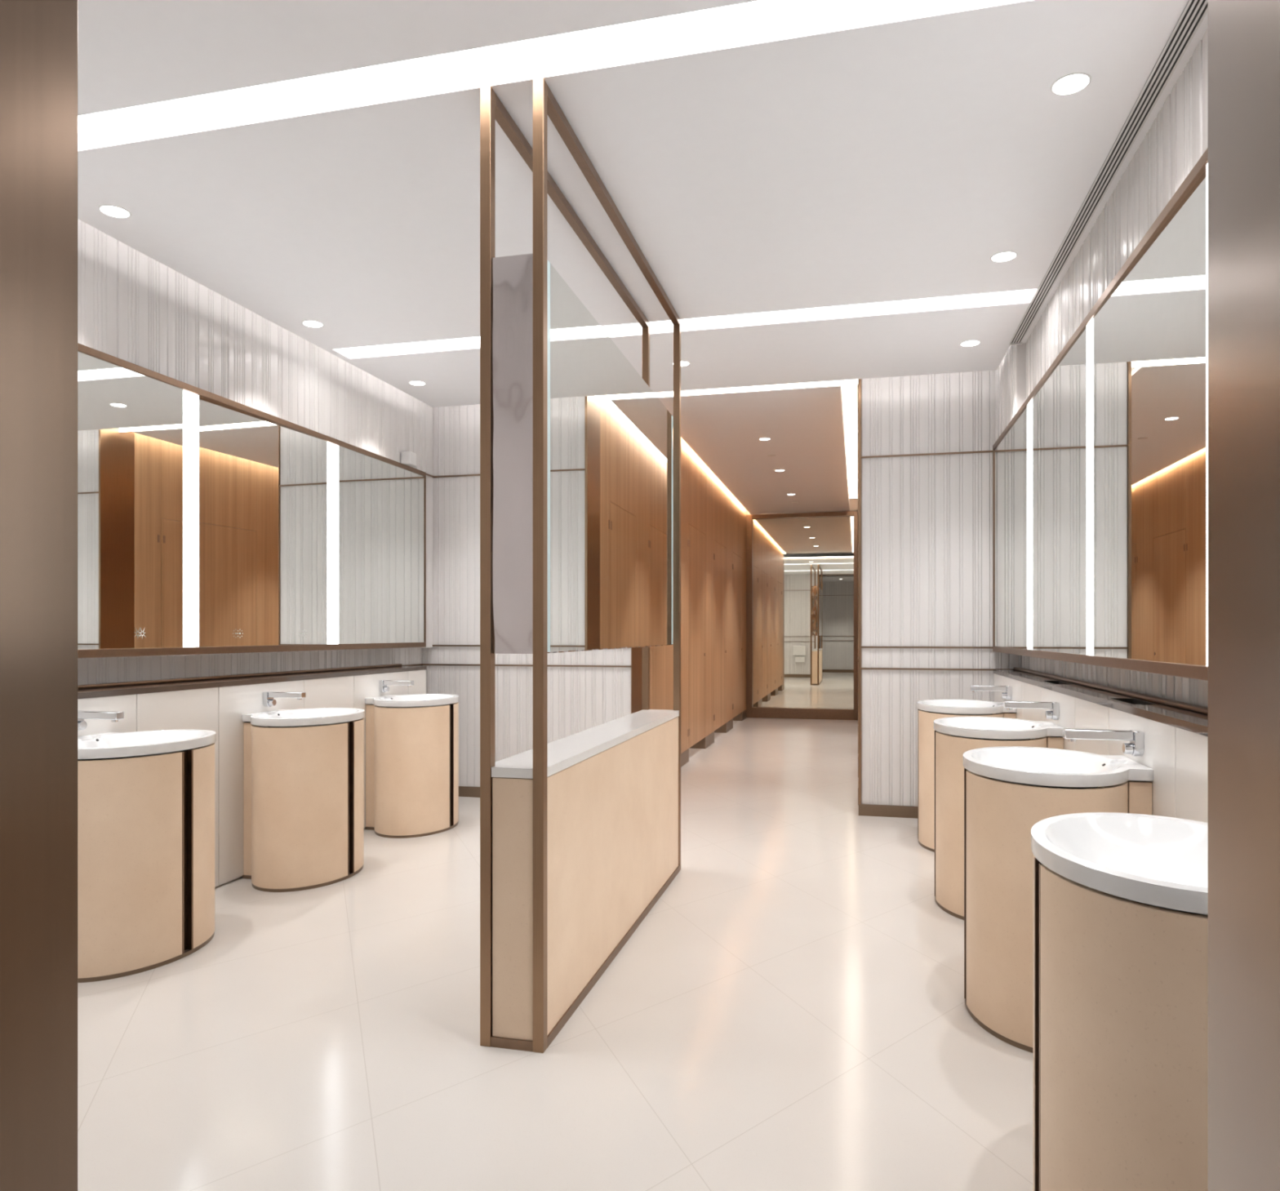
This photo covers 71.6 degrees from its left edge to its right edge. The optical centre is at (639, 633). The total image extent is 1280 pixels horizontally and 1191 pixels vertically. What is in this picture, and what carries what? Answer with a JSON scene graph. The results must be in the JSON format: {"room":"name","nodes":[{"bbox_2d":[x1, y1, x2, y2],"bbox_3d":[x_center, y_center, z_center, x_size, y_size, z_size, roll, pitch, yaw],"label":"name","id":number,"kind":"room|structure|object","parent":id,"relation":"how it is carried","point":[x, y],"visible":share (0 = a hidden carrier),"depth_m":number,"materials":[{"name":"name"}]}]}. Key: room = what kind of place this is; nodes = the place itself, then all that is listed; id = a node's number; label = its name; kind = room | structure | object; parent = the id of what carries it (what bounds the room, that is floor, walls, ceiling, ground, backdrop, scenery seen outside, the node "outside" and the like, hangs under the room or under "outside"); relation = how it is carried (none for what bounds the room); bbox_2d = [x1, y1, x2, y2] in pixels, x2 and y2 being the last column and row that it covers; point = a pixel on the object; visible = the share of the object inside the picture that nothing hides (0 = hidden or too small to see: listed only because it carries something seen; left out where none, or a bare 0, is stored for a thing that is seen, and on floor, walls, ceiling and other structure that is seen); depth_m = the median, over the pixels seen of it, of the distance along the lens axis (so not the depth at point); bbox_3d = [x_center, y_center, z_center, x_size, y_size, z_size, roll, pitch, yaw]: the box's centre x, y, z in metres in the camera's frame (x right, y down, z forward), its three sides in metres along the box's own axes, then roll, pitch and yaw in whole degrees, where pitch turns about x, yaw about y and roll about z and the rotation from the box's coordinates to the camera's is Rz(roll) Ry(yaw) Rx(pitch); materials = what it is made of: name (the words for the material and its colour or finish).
{"room":"public restroom","nodes":[
{"label":"public restroom","id":0,"kind":"room"},
{"bbox_2d":[77,218,433,684],"bbox_3d":[-2.325,-0.350,4.316,0.206,3.200,5.294,0,0,14],"label":"wall","id":1,"kind":"structure","parent":0,"point":[134,308],"depth_m":4.67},
{"bbox_2d":[77,342,426,657],"bbox_3d":[-2.217,-0.549,4.189,0.047,1.306,5.040,0,0,14],"label":"wall mirror","id":2,"kind":"object","parent":1,"relation":"attached to","point":[209,522],"visible":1,"depth_m":4.57,"materials":[{"name":"brown mirror"}]},
{"bbox_2d":[400,451,416,466],"bbox_3d":[-1.665,-1.254,6.384,0.078,0.093,0.095,0,0,14],"label":"sensor box","id":3,"kind":"object","parent":1,"relation":"attached to","point":[407,458],"visible":0.8,"depth_m":6.34,"materials":[{"name":"plastic"}]},
{"bbox_2d":[401,663,422,666],"bbox_3d":[-2.315,0.243,4.307,0.006,0.012,5.281,0,0,14],"label":"trim","id":4,"kind":"structure","parent":1,"relation":"attached to","point":[417,664],"depth_m":6.71,"materials":[{"name":"brown metal"}]},
{"bbox_2d":[421,404,631,786],"bbox_3d":[-0.865,-0.350,6.845,1.736,3.200,0.326,0,0,14],"label":"wall","id":5,"kind":"structure","parent":0,"point":[580,699],"depth_m":6.79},
{"bbox_2d":[432,644,479,646],"bbox_3d":[-0.838,0.096,6.660,1.596,0.012,0.006,0,0,14],"label":"trim","id":6,"kind":"structure","parent":5,"relation":"attached to","point":[433,645],"depth_m":6.80,"materials":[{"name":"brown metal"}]},
{"bbox_2d":[434,474,479,477],"bbox_3d":[-0.838,-1.205,6.660,1.596,0.012,0.006,0,0,14],"label":"trim","id":7,"kind":"structure","parent":5,"relation":"attached to","point":[464,475],"depth_m":6.79,"materials":[{"name":"brown metal"}]},
{"bbox_2d":[458,786,479,797],"bbox_3d":[-0.876,1.211,6.666,1.679,0.078,0.014,0,0,14],"label":"baseboard","id":8,"kind":"structure","parent":5,"relation":"attached to","point":[464,791],"depth_m":6.76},
{"bbox_2d":[422,663,631,666],"bbox_3d":[-0.882,0.243,6.671,1.686,0.012,0.006,0,0,14],"label":"trim","id":9,"kind":"structure","parent":5,"relation":"attached to","point":[551,665],"depth_m":6.66,"materials":[{"name":"brown metal"}]},
{"bbox_2d":[77,717,1032,1190],"bbox_3d":[0.456,1.280,5.423,5.700,0.060,16.250,0,0,14],"label":"floor","id":10,"kind":"structure","parent":0,"point":[789,1013],"depth_m":2.72,"materials":[{"name":"tile"}]},
{"bbox_2d":[77,729,216,982],"bbox_3d":[-2.004,0.833,3.499,0.529,0.835,0.668,0,0,14],"label":"washbasin","id":11,"kind":"object","parent":10,"relation":"on","point":[146,798],"visible":0.89,"depth_m":3.28,"materials":[{"name":"wood"}]},
{"bbox_2d":[77,729,216,759],"bbox_3d":[-2.004,0.469,3.499,0.529,0.109,0.668,0,0,14],"label":"basin","id":12,"kind":"object","parent":11,"relation":"in","point":[161,744],"depth_m":3.50,"materials":[{"name":"white ceramic"}]},
{"bbox_2d":[77,669,426,887],"bbox_3d":[-2.151,0.757,4.073,0.030,0.985,4.885,0,0,14],"label":"panelling","id":13,"kind":"object","parent":10,"relation":"on","point":[220,710],"visible":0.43,"depth_m":4.42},
{"bbox_2d":[77,710,124,731],"bbox_3d":[-2.155,0.350,3.515,0.228,0.081,0.054,0,0,14],"label":"faucet","id":14,"kind":"object","parent":13,"relation":"attached to","point":[114,716],"visible":0.71,"depth_m":3.50,"materials":[{"name":"silver metal"}]},
{"bbox_2d":[77,663,426,698],"bbox_3d":[-2.244,0.244,4.096,0.229,0.041,4.885,0,0,14],"label":"ledge","id":15,"kind":"object","parent":13,"relation":"on","point":[113,689],"visible":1,"depth_m":4.50,"materials":[{"name":"stone"}]},
{"bbox_2d":[262,691,306,706],"bbox_3d":[-1.871,0.350,4.671,0.228,0.081,0.054,0,0,14],"label":"faucet","id":16,"kind":"object","parent":13,"relation":"attached to","point":[268,696],"visible":1,"depth_m":4.66,"materials":[{"name":"silver metal"}]},
{"bbox_2d":[378,680,413,692],"bbox_3d":[-1.592,0.350,5.807,0.228,0.081,0.054,0,0,14],"label":"faucet","id":17,"kind":"object","parent":13,"relation":"attached to","point":[383,687],"visible":1,"depth_m":5.80,"materials":[{"name":"silver metal"}]},
{"bbox_2d":[242,707,364,892],"bbox_3d":[-1.732,0.833,4.606,0.529,0.835,0.668,0,0,14],"label":"washbasin","id":18,"kind":"object","parent":10,"relation":"on","point":[304,771],"visible":1,"depth_m":4.34,"materials":[{"name":"wood"}]},
{"bbox_2d":[242,707,364,727],"bbox_3d":[-1.732,0.469,4.606,0.529,0.109,0.668,0,0,14],"label":"basin","id":19,"kind":"object","parent":18,"relation":"in","point":[322,717],"depth_m":4.52,"materials":[{"name":"white ceramic"}]},
{"bbox_2d":[364,693,458,838],"bbox_3d":[-1.455,0.833,5.732,0.529,0.835,0.668,0,0,14],"label":"washbasin","id":20,"kind":"object","parent":10,"relation":"on","point":[412,742],"visible":1,"depth_m":5.47,"materials":[{"name":"wood"}]},
{"bbox_2d":[364,693,458,707],"bbox_3d":[-1.455,0.469,5.732,0.529,0.109,0.668,0,0,14],"label":"basin","id":21,"kind":"object","parent":20,"relation":"in","point":[418,700],"depth_m":5.63,"materials":[{"name":"white ceramic"}]},
{"bbox_2d":[480,77,680,1053],"bbox_3d":[-0.134,-0.202,3.688,0.203,2.903,2.113,0,0,14],"label":"divider","id":22,"kind":"object","parent":10,"relation":"on","point":[580,832],"visible":0.98,"depth_m":2.70,"materials":[{"name":"brown metal"}]},
{"bbox_2d":[492,253,673,653],"bbox_3d":[-0.135,-0.538,3.688,0.189,1.200,2.089,0,0,14],"label":"mirror","id":23,"kind":"object","parent":22,"relation":"attached to","point":[611,437],"visible":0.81,"depth_m":3.01,"materials":[{"name":"silver mirror"}]},
{"bbox_2d":[491,709,679,778],"bbox_3d":[-0.134,0.420,3.688,0.197,0.029,2.105,0,0,14],"label":"countertop","id":24,"kind":"structure","parent":22,"relation":"on","point":[564,753],"depth_m":3.27,"materials":[{"name":"white stone"}]},
{"bbox_2d":[746,511,857,719],"bbox_3d":[2.360,-0.250,12.964,1.600,3.000,0.085,0,0,14],"label":"mirror","id":25,"kind":"object","parent":10,"relation":"on","point":[802,568],"visible":1,"depth_m":12.98,"materials":[{"name":"brown mirror"}]},
{"bbox_2d":[916,698,1016,852],"bbox_3d":[1.915,0.833,5.245,0.529,0.835,0.668,0,0,14],"label":"washbasin","id":26,"kind":"object","parent":10,"relation":"on","point":[928,710],"visible":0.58,"depth_m":5.12,"materials":[{"name":"wood"}]},
{"bbox_2d":[916,698,1016,715],"bbox_3d":[1.915,0.469,5.245,0.529,0.109,0.668,0,0,14],"label":"basin","id":27,"kind":"object","parent":26,"relation":"in","point":[943,706],"depth_m":5.10,"materials":[{"name":"white ceramic"}]},
{"bbox_2d":[933,716,1063,919],"bbox_3d":[1.629,0.833,4.079,0.529,0.835,0.668,0,0,14],"label":"washbasin","id":28,"kind":"object","parent":10,"relation":"on","point":[954,736],"visible":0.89,"depth_m":3.92,"materials":[{"name":"wood"}]},
{"bbox_2d":[933,716,1063,740],"bbox_3d":[1.629,0.469,4.079,0.529,0.109,0.668,0,0,14],"label":"basin","id":29,"kind":"object","parent":28,"relation":"in","point":[953,728],"depth_m":3.97,"materials":[{"name":"white ceramic"}]},
{"bbox_2d":[963,746,1153,1053],"bbox_3d":[1.343,0.833,2.914,0.529,0.835,0.668,0,0,14],"label":"washbasin","id":30,"kind":"object","parent":10,"relation":"on","point":[1008,790],"visible":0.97,"depth_m":2.72,"materials":[{"name":"wood"}]},
{"bbox_2d":[963,746,1153,788],"bbox_3d":[1.343,0.469,2.914,0.529,0.109,0.668,0,0,14],"label":"basin","id":31,"kind":"object","parent":30,"relation":"in","point":[1009,766],"depth_m":2.86,"materials":[{"name":"white ceramic"}]},
{"bbox_2d":[993,673,1208,822],"bbox_3d":[1.729,0.757,3.314,0.030,0.985,5.262,0,0,14],"label":"panelling","id":32,"kind":"object","parent":10,"relation":"on","point":[1178,757],"visible":0.16,"depth_m":2.70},
{"bbox_2d":[969,685,1012,699],"bbox_3d":[2.066,0.350,5.228,0.228,0.081,0.054,0,0,14],"label":"faucet","id":33,"kind":"object","parent":32,"relation":"attached to","point":[1007,695],"visible":1,"depth_m":5.20,"materials":[{"name":"silver metal"}]},
{"bbox_2d":[1003,701,1059,719],"bbox_3d":[1.767,0.350,4.009,0.228,0.081,0.054,0,0,14],"label":"faucet","id":34,"kind":"object","parent":32,"relation":"attached to","point":[1054,713],"visible":1,"depth_m":3.98,"materials":[{"name":"silver metal"}]},
{"bbox_2d":[993,666,1208,736],"bbox_3d":[1.788,0.244,3.300,0.160,0.041,5.262,0,0,14],"label":"ledge","id":35,"kind":"object","parent":32,"relation":"on","point":[1182,715],"visible":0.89,"depth_m":3.19,"materials":[{"name":"stone"}]},
{"bbox_2d":[1062,728,1144,756],"bbox_3d":[1.480,0.350,2.839,0.228,0.081,0.054,0,0,14],"label":"faucet","id":36,"kind":"object","parent":32,"relation":"attached to","point":[1135,747],"visible":1,"depth_m":2.81,"materials":[{"name":"silver metal"}]},
{"bbox_2d":[1031,812,1208,1190],"bbox_3d":[1.050,0.833,1.719,0.529,0.835,0.668,0,0,14],"label":"washbasin","id":37,"kind":"object","parent":10,"relation":"on","point":[1120,900],"visible":0.81,"depth_m":1.54,"materials":[{"name":"wood"}]},
{"bbox_2d":[1031,812,1208,915],"bbox_3d":[1.050,0.469,1.719,0.529,0.109,0.668,0,0,14],"label":"basin","id":38,"kind":"object","parent":37,"relation":"in","point":[1091,864],"depth_m":1.84,"materials":[{"name":"white ceramic"}]},
{"bbox_2d":[77,0,1208,498],"bbox_3d":[0.867,-1.830,7.093,5.700,0.340,12.810,0,0,14],"label":"ceiling","id":39,"kind":"structure","parent":0,"point":[882,151],"depth_m":3.16,"materials":[{"name":"paint"}]},
{"bbox_2d":[97,204,131,218],"bbox_3d":[-2.067,-1.659,3.492,0.112,0.002,0.112,0,0,14],"label":"recessed light","id":40,"kind":"object","parent":39,"relation":"in","point":[113,211],"visible":1,"depth_m":3.49,"materials":[{"name":"plastic"}]},
{"bbox_2d":[302,320,324,327],"bbox_3d":[-1.756,-1.659,4.760,0.112,0.002,0.112,0,0,14],"label":"recessed light","id":41,"kind":"object","parent":39,"relation":"in","point":[311,323],"visible":1,"depth_m":4.75,"materials":[{"name":"plastic"}]},
{"bbox_2d":[408,380,426,385],"bbox_3d":[-1.478,-1.659,5.889,0.112,0.002,0.112,0,0,14],"label":"recessed light","id":42,"kind":"object","parent":39,"relation":"in","point":[414,382],"visible":1,"depth_m":5.89,"materials":[{"name":"plastic"}]},
{"bbox_2d":[77,0,878,132],"bbox_3d":[-0.464,-1.748,2.606,3.825,0.045,0.168,0,0,14],"label":"linear light","id":43,"kind":"object","parent":39,"relation":"attached to","point":[761,9],"visible":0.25,"depth_m":2.67,"materials":[{"name":"white plastic"}]},
{"bbox_2d":[671,360,689,366],"bbox_3d":[0.253,-1.659,5.461,0.112,0.002,0.112,0,0,14],"label":"recessed light","id":44,"kind":"object","parent":39,"relation":"in","point":[683,363],"visible":0.65,"depth_m":5.46,"materials":[{"name":"plastic"}]},
{"bbox_2d":[355,289,1023,347],"bbox_3d":[0.080,-1.748,4.823,3.825,0.045,0.183,0,0,14],"label":"linear light","id":45,"kind":"object","parent":39,"relation":"attached to","point":[1021,290],"visible":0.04,"depth_m":4.76,"materials":[{"name":"white"}]},
{"bbox_2d":[960,340,980,346],"bbox_3d":[1.891,-1.659,5.080,0.112,0.002,0.112,0,0,14],"label":"recessed light","id":46,"kind":"object","parent":39,"relation":"in","point":[968,343],"visible":1,"depth_m":5.08,"materials":[{"name":"plastic"}]},
{"bbox_2d":[990,251,1017,262],"bbox_3d":[1.604,-1.659,3.910,0.112,0.002,0.112,0,0,14],"label":"recessed light","id":47,"kind":"object","parent":39,"relation":"in","point":[1002,256],"visible":1,"depth_m":3.91,"materials":[{"name":"plastic"}]},
{"bbox_2d":[1050,72,1091,95],"bbox_3d":[1.302,-1.659,2.682,0.112,0.002,0.112,0,0,14],"label":"recessed light","id":48,"kind":"object","parent":39,"relation":"in","point":[1074,82],"visible":1,"depth_m":2.68,"materials":[{"name":"plastic"}]},
{"bbox_2d":[1008,0,1208,345],"bbox_3d":[1.620,-1.655,2.921,0.067,0.010,4.445,0,0,14],"label":"ceiling vent","id":49,"kind":"object","parent":39,"relation":"in","point":[1194,12],"visible":1,"depth_m":2.99,"materials":[{"name":"plastic"}]},
{"bbox_2d":[649,436,746,753],"bbox_3d":[0.789,-0.412,10.015,0.040,3.075,6.569,0,0,14],"label":"wall","id":50,"kind":"structure","parent":0,"point":[707,504],"depth_m":9.83,"materials":[{"name":"brown wood"}]},
{"bbox_2d":[631,647,642,713],"bbox_3d":[-0.019,-0.350,6.643,0.004,3.200,0.366,0,0,14],"label":"trim","id":51,"kind":"structure","parent":50,"relation":"attached to","point":[636,652],"depth_m":6.60,"materials":[{"name":"brown wood"}]},
{"bbox_2d":[652,644,673,710],"bbox_3d":[0.191,0.030,7.573,0.050,2.190,1.006,0,0,14],"label":"door","id":52,"kind":"structure","parent":50,"relation":"in","point":[662,655],"depth_m":7.52,"materials":[{"name":"brown wood"}]},
{"bbox_2d":[688,524,705,747],"bbox_3d":[0.565,0.030,9.098,0.050,2.190,1.006,0,0,14],"label":"door","id":53,"kind":"structure","parent":50,"relation":"in","point":[696,541],"depth_m":9.08,"materials":[{"name":"brown wood"}]},
{"bbox_2d":[680,709,746,767],"bbox_3d":[0.723,1.188,10.032,0.183,0.125,6.566,0,0,14],"label":"baseboard","id":54,"kind":"structure","parent":50,"relation":"attached to","point":[704,743],"depth_m":9.92,"materials":[{"name":"brown wood"}]},
{"bbox_2d":[713,540,726,730],"bbox_3d":[0.939,0.030,10.623,0.050,2.190,1.006,0,0,14],"label":"door","id":55,"kind":"structure","parent":50,"relation":"in","point":[719,555],"depth_m":10.58,"materials":[{"name":"brown wood"}]},
{"bbox_2d":[732,552,742,718],"bbox_3d":[1.314,0.030,12.147,0.050,2.190,1.006,0,0,14],"label":"door","id":56,"kind":"structure","parent":50,"relation":"in","point":[737,561],"depth_m":12.16,"materials":[{"name":"brown wood"}]},
{"bbox_2d":[657,385,849,514],"bbox_3d":[1.534,-1.775,9.725,1.422,0.030,6.680,0,0,14],"label":"ceiling","id":57,"kind":"structure","parent":0,"point":[804,427],"depth_m":8.28,"materials":[{"name":"paint"}]},
{"bbox_2d":[653,378,857,397],"bbox_3d":[0.764,-1.798,6.464,1.600,0.073,0.016,0,0,14],"label":"linear light","id":58,"kind":"object","parent":57,"relation":"attached to","point":[846,382],"visible":0.29,"depth_m":6.43,"materials":[{"name":"white plastic"}]},
{"bbox_2d":[759,437,770,440],"bbox_3d":[1.131,-1.759,8.042,0.108,0.002,0.108,0,0,14],"label":"recessed light","id":59,"kind":"object","parent":57,"relation":"in","point":[762,438],"visible":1,"depth_m":8.03,"materials":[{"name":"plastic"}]},
{"bbox_2d":[842,384,857,498],"bbox_3d":[2.202,-1.895,9.216,0.106,0.110,5.950,0,0,14],"label":"linear light","id":60,"kind":"object","parent":57,"relation":"attached to","point":[850,391],"visible":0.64,"depth_m":8.14,"materials":[{"name":"white plastic"}]},
{"bbox_2d":[746,497,857,515],"bbox_3d":[2.383,-0.350,13.059,5.200,3.200,0.100,0,0,14],"label":"wall","id":61,"kind":"structure","parent":0,"point":[853,503],"depth_m":12.84,"materials":[{"name":"paint"}]},
{"bbox_2d":[857,386,858,498],"bbox_3d":[2.388,-0.412,9.623,0.040,3.075,6.569,0,0,14],"label":"wall","id":62,"kind":"structure","parent":0,"point":[858,387],"depth_m":7.04,"materials":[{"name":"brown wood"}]},
{"bbox_2d":[857,498,858,774],"bbox_3d":[1.787,0.030,7.181,0.050,2.190,1.006,0,0,14],"label":"door","id":63,"kind":"structure","parent":62,"relation":"in","point":[858,499],"depth_m":7.04,"materials":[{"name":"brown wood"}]},
{"bbox_2d":[857,774,858,805],"bbox_3d":[2.454,1.188,9.607,0.183,0.125,6.566,0,0,14],"label":"baseboard","id":64,"kind":"structure","parent":62,"relation":"attached to","point":[858,775],"depth_m":6.44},
{"bbox_2d":[858,378,861,804],"bbox_3d":[1.550,-0.350,6.257,0.018,3.200,0.368,0,0,14],"label":"trim","id":65,"kind":"structure","parent":62,"relation":"attached to","point":[860,380],"depth_m":6.08,"materials":[{"name":"brown metal"}]},
{"bbox_2d":[861,369,1022,806],"bbox_3d":[2.105,-0.350,6.116,1.128,3.200,0.325,0,0,14],"label":"wall","id":66,"kind":"structure","parent":0,"point":[926,521],"depth_m":6.00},
{"bbox_2d":[858,804,917,818],"bbox_3d":[2.001,1.211,5.960,1.036,0.078,0.014,0,0,14],"label":"baseboard","id":67,"kind":"structure","parent":66,"relation":"attached to","point":[866,810],"depth_m":6.03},
{"bbox_2d":[861,450,992,457],"bbox_3d":[1.925,-1.205,5.982,0.861,0.012,0.006,0,0,14],"label":"trim","id":68,"kind":"structure","parent":66,"relation":"attached to","point":[978,451],"depth_m":5.97,"materials":[{"name":"brown metal"}]},
{"bbox_2d":[861,646,992,648],"bbox_3d":[1.925,0.096,5.982,0.861,0.012,0.006,0,0,14],"label":"trim","id":69,"kind":"structure","parent":66,"relation":"attached to","point":[861,646],"depth_m":5.98,"materials":[{"name":"brown metal"}]},
{"bbox_2d":[861,667,1004,671],"bbox_3d":[2.010,0.243,5.960,1.038,0.012,0.006,0,0,14],"label":"trim","id":70,"kind":"structure","parent":66,"relation":"attached to","point":[895,668],"depth_m":5.97,"materials":[{"name":"brown metal"}]},
{"bbox_2d":[995,26,1208,707],"bbox_3d":[1.853,-0.350,3.290,0.270,3.200,5.294,0,0,14],"label":"wall","id":71,"kind":"structure","parent":0,"point":[1177,138],"depth_m":3.31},
{"bbox_2d":[992,147,1208,680],"bbox_3d":[1.736,-0.560,3.323,0.052,1.364,5.242,0,0,14],"label":"wall mirror","id":72,"kind":"object","parent":71,"relation":"attached to","point":[1100,474],"visible":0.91,"depth_m":3.05,"materials":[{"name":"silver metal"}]},
{"bbox_3d":[-0.846,-0.350,1.147,4.490,3.200,0.145,0,0,14],"label":"wall","id":73,"kind":"structure","parent":0,"visible":0},
{"bbox_2d":[0,0,77,1190],"bbox_3d":[-0.853,-0.195,0.910,0.030,2.890,0.620,0,0,14],"label":"trim","id":74,"kind":"structure","parent":73,"relation":"attached to","point":[38,38],"depth_m":1.15,"materials":[{"name":"brown metal"}]},
{"bbox_2d":[1208,0,1279,1190],"bbox_3d":[0.504,-0.195,0.576,0.030,2.890,0.620,0,0,14],"label":"trim","id":75,"kind":"structure","parent":73,"relation":"attached to","point":[1244,35],"depth_m":0.80,"materials":[{"name":"brown metal"}]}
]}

